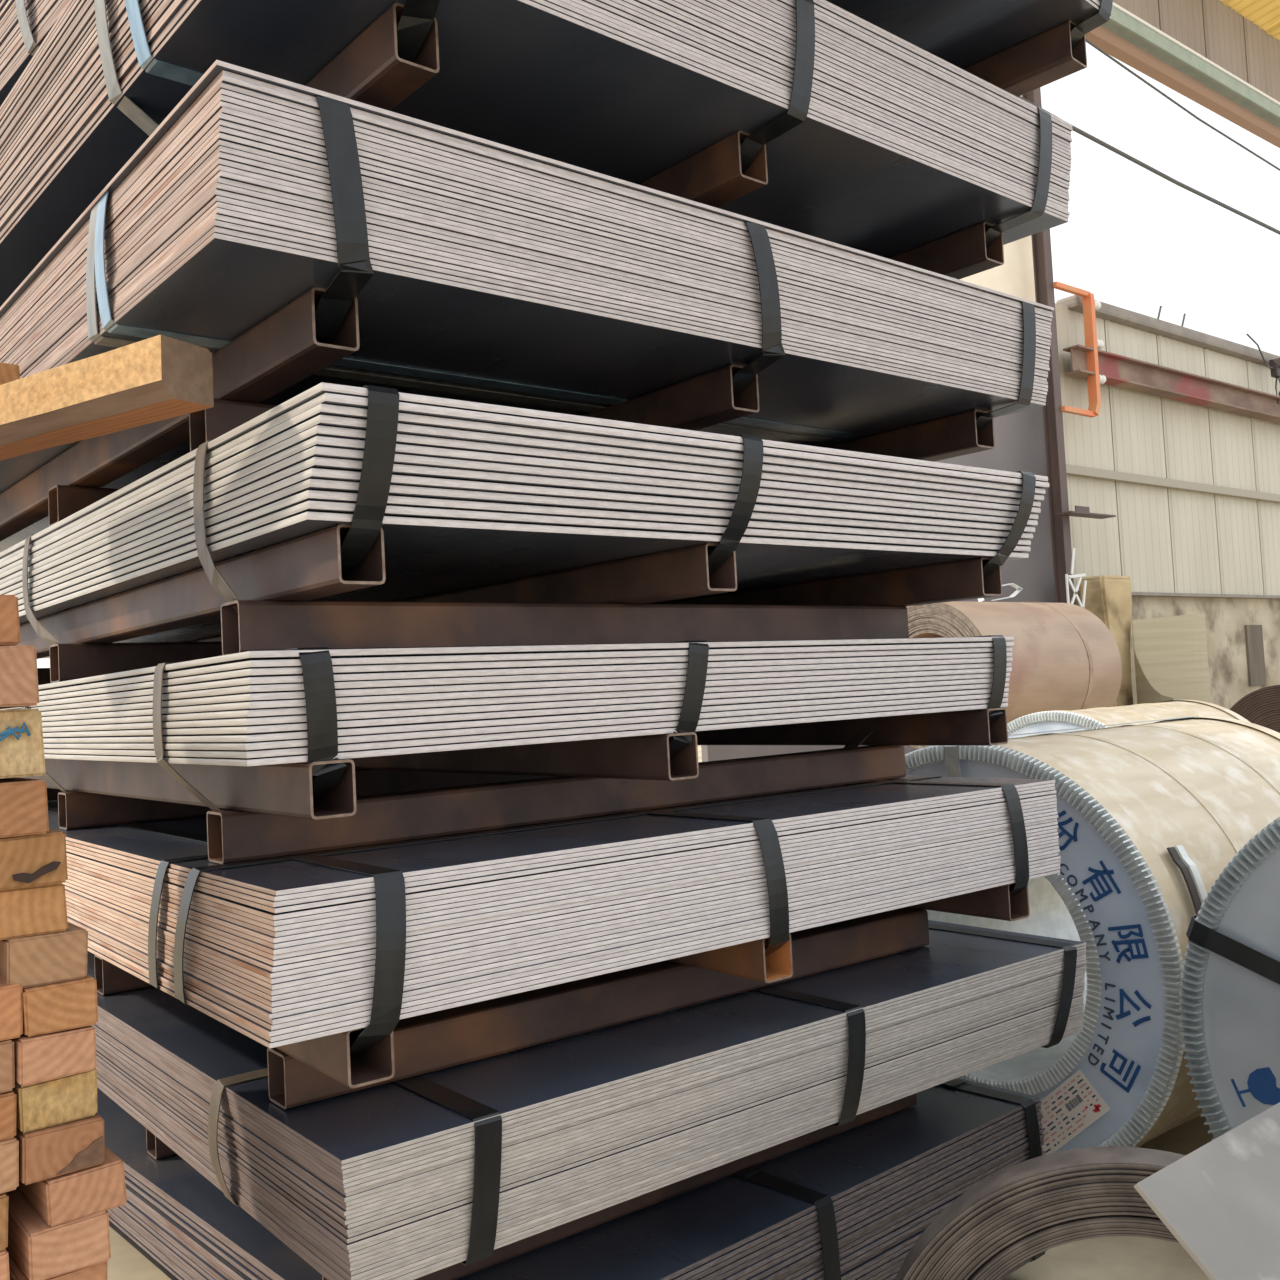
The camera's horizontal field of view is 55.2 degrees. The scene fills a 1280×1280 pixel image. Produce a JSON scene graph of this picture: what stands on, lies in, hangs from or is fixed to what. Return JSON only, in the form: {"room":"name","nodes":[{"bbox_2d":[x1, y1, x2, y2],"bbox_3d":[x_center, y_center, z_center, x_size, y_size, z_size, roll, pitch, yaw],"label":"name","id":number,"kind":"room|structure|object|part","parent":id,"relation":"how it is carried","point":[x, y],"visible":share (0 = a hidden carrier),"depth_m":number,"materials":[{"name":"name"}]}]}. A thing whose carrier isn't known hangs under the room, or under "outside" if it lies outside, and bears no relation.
{"room":"steel storage yard","nodes":[
{"label":"steel storage yard","id":0,"kind":"room"},
{"bbox_2d":[107,745,1213,1279],"bbox_3d":[0.622,1.327,5.575,36.000,0.200,36.000,-1,-3,-39],"label":"floor","id":1,"kind":"structure","parent":0,"point":[1111,1257],"depth_m":2.13,"materials":[{"name":"concrete"}]},
{"bbox_2d":[97,1078,1048,1279],"bbox_3d":[-0.578,1.000,2.583,1.203,0.313,2.515,-1,-3,-41],"label":"bundle","id":2,"kind":"object","parent":1,"relation":"on","point":[852,1204],"visible":0.33,"depth_m":1.74,"materials":[{"name":"black metal"}]},
{"bbox_2d":[87,920,1086,1279],"bbox_3d":[-0.551,0.707,2.559,1.298,0.272,2.534,-1,-3,-38],"label":"bundle","id":3,"kind":"object","parent":2,"relation":"on","point":[455,1172],"visible":0.45,"depth_m":1.48,"materials":[{"name":"black metal"}]},
{"bbox_2d":[47,776,1060,1108],"bbox_3d":[-0.600,0.442,2.532,1.295,0.266,2.521,-1,-3,-38],"label":"bundle","id":4,"kind":"object","parent":3,"relation":"on","point":[364,967],"visible":0.65,"depth_m":1.47,"materials":[{"name":"black metal"}]},
{"bbox_2d":[0,635,1013,863],"bbox_3d":[-0.661,0.199,2.565,1.263,0.235,2.524,-1,-3,-38],"label":"bundle","id":5,"kind":"object","parent":4,"relation":"on","point":[292,751],"visible":0.98,"depth_m":1.55,"materials":[{"name":"black metal"}]},
{"bbox_2d":[0,382,1048,684],"bbox_3d":[-0.630,-0.043,2.475,1.205,0.244,2.547,-1,-3,-39],"label":"bundle","id":6,"kind":"object","parent":5,"relation":"on","point":[336,516],"visible":0.91,"depth_m":1.49,"materials":[{"name":"black metal"}]},
{"bbox_2d":[0,60,1053,551],"bbox_3d":[-0.662,-0.294,2.440,1.328,0.271,2.525,-1,-3,-40],"label":"bundle","id":7,"kind":"object","parent":6,"relation":"on","point":[302,237],"visible":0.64,"depth_m":1.38,"materials":[{"name":"black metal"}]},
{"bbox_2d":[0,0,1072,306],"bbox_3d":[-0.641,-0.565,2.385,1.304,0.270,2.519,-1,-3,-41],"label":"bundle","id":8,"kind":"object","parent":7,"relation":"on","point":[814,118],"visible":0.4,"depth_m":1.47,"materials":[{"name":"black metal"}]},
{"bbox_2d":[0,0,1112,106],"bbox_3d":[-0.594,-0.839,2.289,1.183,0.271,2.517,-1,-3,-44],"label":"bundle","id":9,"kind":"object","parent":8,"relation":"on","point":[1019,47],"visible":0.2,"depth_m":1.79,"materials":[{"name":"black metal"}]},
{"bbox_2d":[895,1146,1185,1279],"bbox_3d":[0.497,0.774,1.198,0.530,0.530,0.050,-4,-3,16],"label":"coil","id":10,"kind":"object","parent":1,"relation":"on","point":[1026,1209],"visible":0.7,"depth_m":1.22,"materials":[{"name":"metal"}]},
{"bbox_2d":[1022,88,1074,604],"bbox_3d":[2.985,-2.358,8.995,0.090,7.210,0.100,-1,-3,-39],"label":"column","id":11,"kind":"structure","parent":1,"relation":"on","point":[1041,241],"depth_m":8.95,"materials":[{"name":"metal"}]},
{"bbox_2d":[1053,281,1105,417],"bbox_3d":[3.290,-2.152,9.143,0.585,0.960,0.081,-1,-3,-39],"label":"bracket","id":12,"kind":"object","parent":11,"relation":"attached to","point":[1090,304],"visible":1,"depth_m":9.22,"materials":[{"name":"orange metal"}]},
{"bbox_3d":[3.219,-2.610,9.131,0.470,0.040,0.040,-1,-3,-39],"label":"bracket arm","id":13,"kind":"part","parent":12,"relation":"part of","materials":[{"name":"orange paint"}]},
{"bbox_3d":[3.247,-1.691,9.075,0.420,0.040,0.040,-1,-3,-39],"label":"bracket arm","id":14,"kind":"part","parent":12,"relation":"part of","materials":[{"name":"orange paint"}]},
{"bbox_2d":[1063,344,1279,423],"bbox_3d":[5.960,-2.131,11.380,7.100,0.200,0.130,-1,-3,-39],"label":"beam","id":15,"kind":"structure","parent":12,"relation":"attached to","point":[1120,371],"depth_m":10.09,"materials":[{"name":"metal"}]},
{"bbox_2d":[1056,506,1115,518],"bbox_3d":[3.258,-0.946,8.941,0.600,0.080,0.120,-1,-3,-39],"label":"bracket","id":16,"kind":"object","parent":11,"relation":"attached to","point":[1080,511],"visible":1,"depth_m":8.95,"materials":[{"name":"metal"}]},
{"bbox_3d":[3.254,-0.949,9.009,0.180,0.068,0.010,-1,-3,-39],"label":"leg","id":17,"kind":"part","parent":16,"relation":"part of","materials":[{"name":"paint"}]},
{"bbox_3d":[3.260,-0.912,8.940,0.600,0.012,0.120,-1,-3,-39],"label":"leg","id":18,"kind":"part","parent":16,"relation":"part of","materials":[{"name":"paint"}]},
{"bbox_2d":[1018,96,1279,234],"bbox_3d":[5.277,-3.864,10.899,6.845,0.196,0.032,-1,-3,-39],"label":"cable","id":19,"kind":"object","parent":11,"relation":"attached to","point":[1075,129],"visible":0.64,"depth_m":10.09,"materials":[{"name":"metal"}]},
{"bbox_2d":[1085,38,1279,170],"bbox_3d":[5.353,-4.563,11.022,6.556,0.365,0.018,-1,-3,-39],"label":"cable","id":20,"kind":"object","parent":11,"relation":"attached to","point":[1087,41],"visible":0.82,"depth_m":10.33,"materials":[{"name":"metal"}]},
{"bbox_2d":[1065,548,1086,607],"bbox_3d":[3.053,0.294,8.438,0.245,1.863,0.016,-1,-3,-39],"label":"lattice","id":21,"kind":"object","parent":1,"relation":"on","point":[1067,577],"visible":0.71,"depth_m":8.45,"materials":[{"name":"metal"}]},
{"bbox_3d":[2.967,0.387,8.363,0.015,1.680,0.012,-1,-3,-39],"label":"post","id":22,"kind":"part","parent":21,"relation":"part of","materials":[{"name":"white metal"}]},
{"bbox_2d":[905,716,1279,1154],"bbox_3d":[1.081,0.640,2.824,1.058,0.884,0.882,-1,-3,-39],"label":"coil","id":23,"kind":"object","parent":1,"relation":"on","point":[1150,815],"visible":0.48,"depth_m":2.34,"materials":[{"name":"beige"}]},
{"bbox_3d":[0.692,0.648,2.507,0.010,0.824,0.824,-1,-3,-39],"label":"plate","id":24,"kind":"part","parent":23,"relation":"part of","materials":[{"name":"metal"}]},
{"bbox_2d":[1041,1075,1098,1149],"bbox_3d":[0.806,0.911,2.360,0.001,0.166,0.176,-1,-3,-39],"label":"print","id":25,"kind":"object","parent":23,"relation":"attached to","point":[1070,1103],"depth_m":2.34},
{"bbox_2d":[1079,575,1133,706],"bbox_3d":[3.445,0.382,8.928,0.410,1.690,0.200,-1,-3,-39],"label":"concrete pier","id":26,"kind":"object","parent":1,"relation":"on","point":[1108,597],"visible":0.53,"depth_m":8.86,"materials":[{"name":"beige concrete"}]},
{"bbox_2d":[1007,700,1250,738],"bbox_3d":[1.902,0.689,4.772,1.006,0.872,0.872,-1,-3,-39],"label":"coil","id":27,"kind":"object","parent":1,"relation":"on","point":[1057,719],"visible":0.14,"depth_m":4.56,"materials":[{"name":"beige paper"}]},
{"bbox_3d":[1.532,0.695,4.469,0.010,0.817,0.817,-1,-3,-39],"label":"plate","id":28,"kind":"part","parent":27,"relation":"part of","materials":[{"name":"white metal"}]},
{"bbox_2d":[1132,613,1210,703],"bbox_3d":[3.771,0.504,8.783,0.372,1.400,1.190,-5,-3,36],"label":"sheet","id":29,"kind":"object","parent":1,"relation":"on","point":[1171,653],"visible":0.38,"depth_m":8.98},
{"bbox_2d":[1134,1102,1279,1279],"bbox_3d":[0.972,0.752,1.095,0.820,0.590,0.633,-1,-3,-39],"label":"steel plate","id":30,"kind":"object","parent":1,"relation":"on","point":[1220,1201],"visible":1,"depth_m":1.11,"materials":[{"name":"grey metal"}]},
{"bbox_2d":[1179,817,1279,1139],"bbox_3d":[1.631,0.599,2.093,1.238,0.843,0.843,-1,-3,-39],"label":"coil","id":31,"kind":"object","parent":1,"relation":"on","point":[1230,985],"visible":0.84,"depth_m":1.97,"materials":[{"name":"grey metal"}]},
{"bbox_3d":[1.173,0.606,1.718,0.010,0.790,0.790,-1,-3,-39],"label":"plate","id":32,"kind":"part","parent":31,"relation":"part of","materials":[{"name":"white metal"}]},
{"bbox_2d":[1230,685,1279,732],"bbox_3d":[4.267,0.691,7.580,1.205,0.870,0.870,-1,-3,-39],"label":"coil","id":33,"kind":"object","parent":1,"relation":"on","point":[1261,707],"visible":0.17,"depth_m":7.31,"materials":[{"name":"brown metal"}]},
{"bbox_3d":[1.779,0.844,5.949,1.085,0.676,0.676,-1,-3,-39],"label":"coil","id":34,"kind":"object","parent":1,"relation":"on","visible":0},
{"bbox_2d":[907,583,1121,748],"bbox_3d":[1.741,0.115,5.981,1.085,0.791,0.700,-1,-3,-39],"label":"coil","id":35,"kind":"object","parent":34,"relation":"on","point":[1064,656],"visible":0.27,"depth_m":5.72,"materials":[{"name":"brown metal"}]},
{"bbox_3d":[-0.601,1.071,1.225,0.076,0.051,0.300,-1,-3,-39],"label":"timber","id":36,"kind":"object","parent":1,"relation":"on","visible":0},
{"bbox_3d":[-0.595,1.019,1.230,0.076,0.052,0.301,-1,-3,-39],"label":"timber","id":37,"kind":"object","parent":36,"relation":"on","visible":0},
{"bbox_3d":[-0.607,0.967,1.234,0.077,0.052,0.302,-1,-3,-39],"label":"timber","id":38,"kind":"object","parent":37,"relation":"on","visible":0},
{"bbox_3d":[-0.601,0.915,1.231,0.072,0.052,0.303,-1,-3,-39],"label":"timber","id":39,"kind":"object","parent":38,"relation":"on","visible":0},
{"bbox_3d":[-0.613,0.864,1.236,0.076,0.052,0.303,-1,-3,-39],"label":"timber","id":40,"kind":"object","parent":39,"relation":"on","visible":0},
{"bbox_3d":[-0.611,0.812,1.239,0.074,0.052,0.302,-1,-3,-39],"label":"timber","id":41,"kind":"object","parent":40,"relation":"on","visible":0},
{"bbox_3d":[-0.613,0.760,1.235,0.078,0.050,0.303,-1,-3,-39],"label":"timber","id":42,"kind":"object","parent":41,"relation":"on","visible":0},
{"bbox_3d":[-0.616,0.709,1.248,0.074,0.050,0.300,-1,-3,-39],"label":"timber","id":43,"kind":"object","parent":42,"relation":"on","visible":0},
{"bbox_3d":[-0.617,0.662,1.241,0.073,0.044,0.301,-1,-3,-39],"label":"timber","id":44,"kind":"object","parent":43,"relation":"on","visible":0},
{"bbox_2d":[5,1248,106,1279],"bbox_3d":[-0.624,0.617,1.246,0.076,0.046,0.302,-1,-3,-39],"label":"timber","id":45,"kind":"object","parent":44,"relation":"on","point":[98,1271],"visible":0.25,"depth_m":1.14,"materials":[{"name":"brown wood"}]},
{"bbox_2d":[5,1188,110,1279],"bbox_3d":[-0.620,0.571,1.246,0.071,0.046,0.302,-1,-3,-39],"label":"timber","id":46,"kind":"object","parent":45,"relation":"on","point":[42,1251],"visible":0.48,"depth_m":1.14,"materials":[{"name":"brown wood"}]},
{"bbox_2d":[17,1145,126,1226],"bbox_3d":[-0.610,0.527,1.259,0.070,0.042,0.302,-1,-3,-39],"label":"timber","id":47,"kind":"object","parent":46,"relation":"on","point":[58,1200],"visible":0.43,"depth_m":1.15,"materials":[{"name":"brown wood"}]},
{"bbox_2d":[14,1113,104,1184],"bbox_3d":[-0.629,0.484,1.253,0.073,0.044,0.304,-1,-3,-39],"label":"timber","id":48,"kind":"object","parent":47,"relation":"on","point":[76,1145],"visible":0.58,"depth_m":1.14,"materials":[{"name":"brown wood"}]},
{"bbox_2d":[12,1068,96,1132],"bbox_3d":[-0.636,0.440,1.260,0.070,0.046,0.302,-1,-3,-39],"label":"timber","id":49,"kind":"object","parent":48,"relation":"on","point":[40,1105],"visible":0.49,"depth_m":1.14,"materials":[{"name":"wood"}]},
{"bbox_2d":[11,1025,96,1085],"bbox_3d":[-0.634,0.395,1.251,0.068,0.042,0.302,-1,-3,-39],"label":"timber","id":50,"kind":"object","parent":49,"relation":"on","point":[54,1055],"visible":0.49,"depth_m":1.13,"materials":[{"name":"brown wood"}]},
{"bbox_2d":[22,975,97,1036],"bbox_3d":[-0.633,0.353,1.257,0.065,0.044,0.302,-1,-3,-39],"label":"timber","id":51,"kind":"object","parent":50,"relation":"on","point":[60,1006],"visible":0.49,"depth_m":1.14,"materials":[{"name":"brown wood"}]},
{"bbox_2d":[0,922,87,987],"bbox_3d":[-0.646,0.308,1.258,0.072,0.046,0.303,-1,-3,-39],"label":"timber","id":52,"kind":"object","parent":51,"relation":"on","point":[43,959],"visible":0.67,"depth_m":1.14,"materials":[{"name":"brown wood"}]},
{"bbox_2d":[0,883,67,939],"bbox_3d":[-0.663,0.263,1.256,0.067,0.046,0.303,-1,-3,-39],"label":"timber","id":53,"kind":"object","parent":52,"relation":"on","point":[35,910],"visible":0.68,"depth_m":1.14,"materials":[{"name":"brown wood"}]},
{"bbox_2d":[0,829,67,889],"bbox_3d":[-0.662,0.215,1.251,0.071,0.048,0.304,-1,-3,-39],"label":"timber","id":54,"kind":"object","parent":53,"relation":"on","point":[38,859],"visible":0.86,"depth_m":1.14,"materials":[{"name":"brown wood"}]},
{"bbox_2d":[0,777,48,837],"bbox_3d":[-0.677,0.166,1.241,0.072,0.051,0.302,-1,-3,-39],"label":"timber","id":55,"kind":"object","parent":54,"relation":"on","point":[23,801],"visible":0.97,"depth_m":1.14,"materials":[{"name":"brown wood"}]},
{"bbox_2d":[0,708,45,778],"bbox_3d":[-0.684,0.106,1.250,0.072,0.063,0.306,-1,-3,-39],"label":"timber","id":56,"kind":"object","parent":55,"relation":"on","point":[21,731],"visible":1,"depth_m":1.15,"materials":[{"name":"brown wood"}]},
{"bbox_2d":[0,645,38,708],"bbox_3d":[-0.684,0.043,1.239,0.071,0.058,0.302,-1,-3,-39],"label":"timber","id":57,"kind":"object","parent":56,"relation":"on","point":[18,663],"visible":1,"depth_m":1.14,"materials":[{"name":"brown wood"}]},
{"bbox_2d":[0,595,20,645],"bbox_3d":[-0.705,-0.009,1.243,0.075,0.048,0.302,-1,-3,-39],"label":"timber","id":58,"kind":"object","parent":57,"relation":"on","point":[9,610],"visible":0.93,"depth_m":1.15,"materials":[{"name":"brown wood"}]},
{"bbox_3d":[-0.664,1.073,1.175,0.071,0.049,0.300,-1,-3,-39],"label":"timber","id":59,"kind":"object","parent":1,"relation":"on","visible":0},
{"bbox_3d":[-0.664,1.023,1.176,0.071,0.050,0.303,-1,-3,-39],"label":"timber","id":60,"kind":"object","parent":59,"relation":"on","visible":0},
{"bbox_3d":[-0.667,0.973,1.178,0.071,0.050,0.301,-1,-3,-39],"label":"timber","id":61,"kind":"object","parent":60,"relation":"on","visible":0},
{"bbox_3d":[-0.670,0.923,1.181,0.070,0.050,0.303,-1,-3,-39],"label":"timber","id":62,"kind":"object","parent":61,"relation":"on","visible":0},
{"bbox_3d":[-0.676,0.874,1.186,0.070,0.050,0.302,-1,-3,-39],"label":"timber","id":63,"kind":"object","parent":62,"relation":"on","visible":0},
{"bbox_3d":[-0.675,0.824,1.185,0.072,0.050,0.302,-1,-3,-39],"label":"timber","id":64,"kind":"object","parent":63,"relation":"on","visible":0},
{"bbox_3d":[-0.681,0.774,1.190,0.071,0.050,0.300,-1,-3,-39],"label":"timber","id":65,"kind":"object","parent":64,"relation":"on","visible":0},
{"bbox_3d":[-0.682,0.724,1.192,0.072,0.050,0.302,-1,-3,-39],"label":"timber","id":66,"kind":"object","parent":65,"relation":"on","visible":0},
{"bbox_3d":[-0.684,0.677,1.193,0.072,0.044,0.300,-1,-3,-39],"label":"timber","id":67,"kind":"object","parent":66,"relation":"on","visible":0},
{"bbox_3d":[-0.688,0.632,1.196,0.072,0.044,0.300,-1,-3,-39],"label":"timber","id":68,"kind":"object","parent":67,"relation":"on","visible":0},
{"bbox_2d":[0,1249,9,1279],"bbox_3d":[-0.687,0.584,1.194,0.070,0.050,0.303,-1,-3,-39],"label":"timber","id":69,"kind":"object","parent":68,"relation":"on","point":[4,1257],"visible":1,"depth_m":1.10,"materials":[{"name":"brown wood"}]},
{"bbox_2d":[0,1193,8,1251],"bbox_3d":[-0.690,0.534,1.197,0.072,0.049,0.301,-1,-3,-39],"label":"timber","id":70,"kind":"object","parent":69,"relation":"on","point":[3,1197],"visible":1,"depth_m":1.10,"materials":[{"name":"brown wood"}]},
{"bbox_2d":[0,1137,18,1193],"bbox_3d":[-0.685,0.487,1.206,0.070,0.045,0.302,-1,-3,-39],"label":"timber","id":71,"kind":"object","parent":70,"relation":"on","point":[9,1149],"visible":0.87,"depth_m":1.11,"materials":[{"name":"brown wood"}]},
{"bbox_2d":[0,1090,15,1141],"bbox_3d":[-0.690,0.443,1.211,0.071,0.042,0.301,-1,-3,-39],"label":"timber","id":72,"kind":"object","parent":71,"relation":"on","point":[7,1099],"visible":0.87,"depth_m":1.11,"materials":[{"name":"brown wood"}]},
{"bbox_2d":[0,1039,14,1092],"bbox_3d":[-0.692,0.399,1.212,0.071,0.046,0.300,-1,-3,-39],"label":"timber","id":73,"kind":"object","parent":72,"relation":"on","point":[7,1067],"visible":0.93,"depth_m":1.11,"materials":[{"name":"brown wood"}]},
{"bbox_2d":[0,981,22,1040],"bbox_3d":[-0.687,0.350,1.218,0.070,0.048,0.301,-1,-3,-39],"label":"timber","id":74,"kind":"object","parent":73,"relation":"on","point":[11,998],"visible":0.87,"depth_m":1.12,"materials":[{"name":"brown wood"}]},
{"bbox_2d":[701,95,1055,761],"bbox_3d":[1.649,-1.827,8.095,3.660,6.210,0.050,-1,-3,-39],"label":"wall","id":75,"kind":"structure","parent":0,"point":[1019,436],"depth_m":8.94,"materials":[{"name":"white metal"}]},
{"bbox_2d":[1055,295,1279,709],"bbox_3d":[5.925,-0.729,11.528,7.400,3.880,0.390,-1,-3,-39],"label":"wall","id":76,"kind":"structure","parent":0,"point":[1192,491],"depth_m":10.35,"materials":[{"name":"metal"}]},
{"bbox_3d":[3.418,-1.460,9.402,0.803,2.190,0.020,-1,-3,-39],"label":"panel","id":77,"kind":"part","parent":76,"relation":"part of","materials":[{"name":"beige metal"}]},
{"bbox_3d":[4.052,-1.470,9.922,0.803,2.190,0.020,-1,-3,-39],"label":"panel","id":78,"kind":"part","parent":76,"relation":"part of","materials":[{"name":"beige metal"}]},
{"bbox_2d":[1157,306,1161,318],"bbox_3d":[4.353,-2.723,10.277,0.106,0.178,0.018,-1,-3,-39],"label":"rod","id":79,"kind":"object","parent":76,"relation":"on","point":[1160,307],"visible":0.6,"depth_m":10.28,"materials":[{"name":"metal"}]},
{"bbox_3d":[4.686,-1.480,10.442,0.803,2.190,0.020,-1,-3,-39],"label":"panel","id":80,"kind":"part","parent":76,"relation":"part of","materials":[{"name":"beige metal"}]},
{"bbox_3d":[5.320,-1.490,10.962,0.803,2.190,0.020,-1,-3,-39],"label":"panel","id":81,"kind":"part","parent":76,"relation":"part of","materials":[{"name":"beige metal"}]},
{"bbox_2d":[1246,333,1279,403],"bbox_3d":[5.884,-2.457,11.300,1.153,0.581,0.100,-1,-3,-39],"label":"wires","id":82,"kind":"object","parent":76,"relation":"attached to","point":[1274,364],"visible":1,"depth_m":11.25,"materials":[{"name":"metal"}]},
{"bbox_3d":[5.954,-1.500,11.482,0.803,2.190,0.020,-1,-3,-39],"label":"panel","id":83,"kind":"part","parent":76,"relation":"part of","materials":[{"name":"beige metal"}]},
{"bbox_2d":[1085,0,1279,147],"bbox_3d":[5.820,-5.415,11.647,8.300,1.170,0.200,-1,-3,-39],"label":"wall","id":84,"kind":"structure","parent":0,"point":[1206,52],"depth_m":11.04,"materials":[{"name":"beige metal"}]},
{"bbox_3d":[4.186,-5.531,10.384,0.803,0.860,0.020,-1,-3,-39],"label":"panel","id":85,"kind":"part","parent":84,"relation":"part of","materials":[{"name":"beige metal"}]},
{"bbox_3d":[4.828,-5.541,10.910,0.803,0.860,0.020,-1,-3,-39],"label":"panel","id":86,"kind":"part","parent":84,"relation":"part of","materials":[{"name":"beige metal"}]},
{"bbox_3d":[5.470,-5.551,11.436,0.803,0.860,0.020,-1,-3,-39],"label":"panel","id":87,"kind":"part","parent":84,"relation":"part of","materials":[{"name":"beige metal"}]},
{"bbox_3d":[6.112,-5.561,11.963,0.803,0.860,0.020,-1,-3,-39],"label":"panel","id":88,"kind":"part","parent":84,"relation":"part of","materials":[{"name":"beige metal"}]},
{"bbox_2d":[1221,0,1279,40],"bbox_3d":[6.162,-6.099,11.217,8.088,0.243,1.290,-1,-3,-39],"label":"roof","id":89,"kind":"structure","parent":0,"point":[1265,14],"depth_m":11.68,"materials":[{"name":"yellow metal"}]},
{"bbox_3d":[6.858,-6.110,11.788,0.888,0.040,1.300,-1,-12,-39],"label":"panel","id":90,"kind":"part","parent":89,"relation":"part of","materials":[{"name":"yellow metal"}]},
{"bbox_3d":[-0.769,-0.126,1.195,0.070,0.044,0.302,-1,-3,-39],"label":"timber","id":91,"kind":"object","parent":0,"visible":0},
{"bbox_2d":[0,334,213,460],"bbox_3d":[-0.737,-0.233,1.365,0.720,0.060,0.060,-5,-3,32],"label":"timber","id":92,"kind":"object","parent":91,"relation":"on","point":[160,377],"visible":1,"depth_m":1.21,"materials":[{"name":"brown wood"}]},
{"bbox_2d":[0,363,19,384],"bbox_3d":[-0.826,-0.278,1.486,0.070,0.050,0.300,-1,-3,-39],"label":"timber","id":93,"kind":"object","parent":92,"relation":"on","point":[8,372],"visible":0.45,"depth_m":1.39,"materials":[{"name":"brown wood"}]}
]}

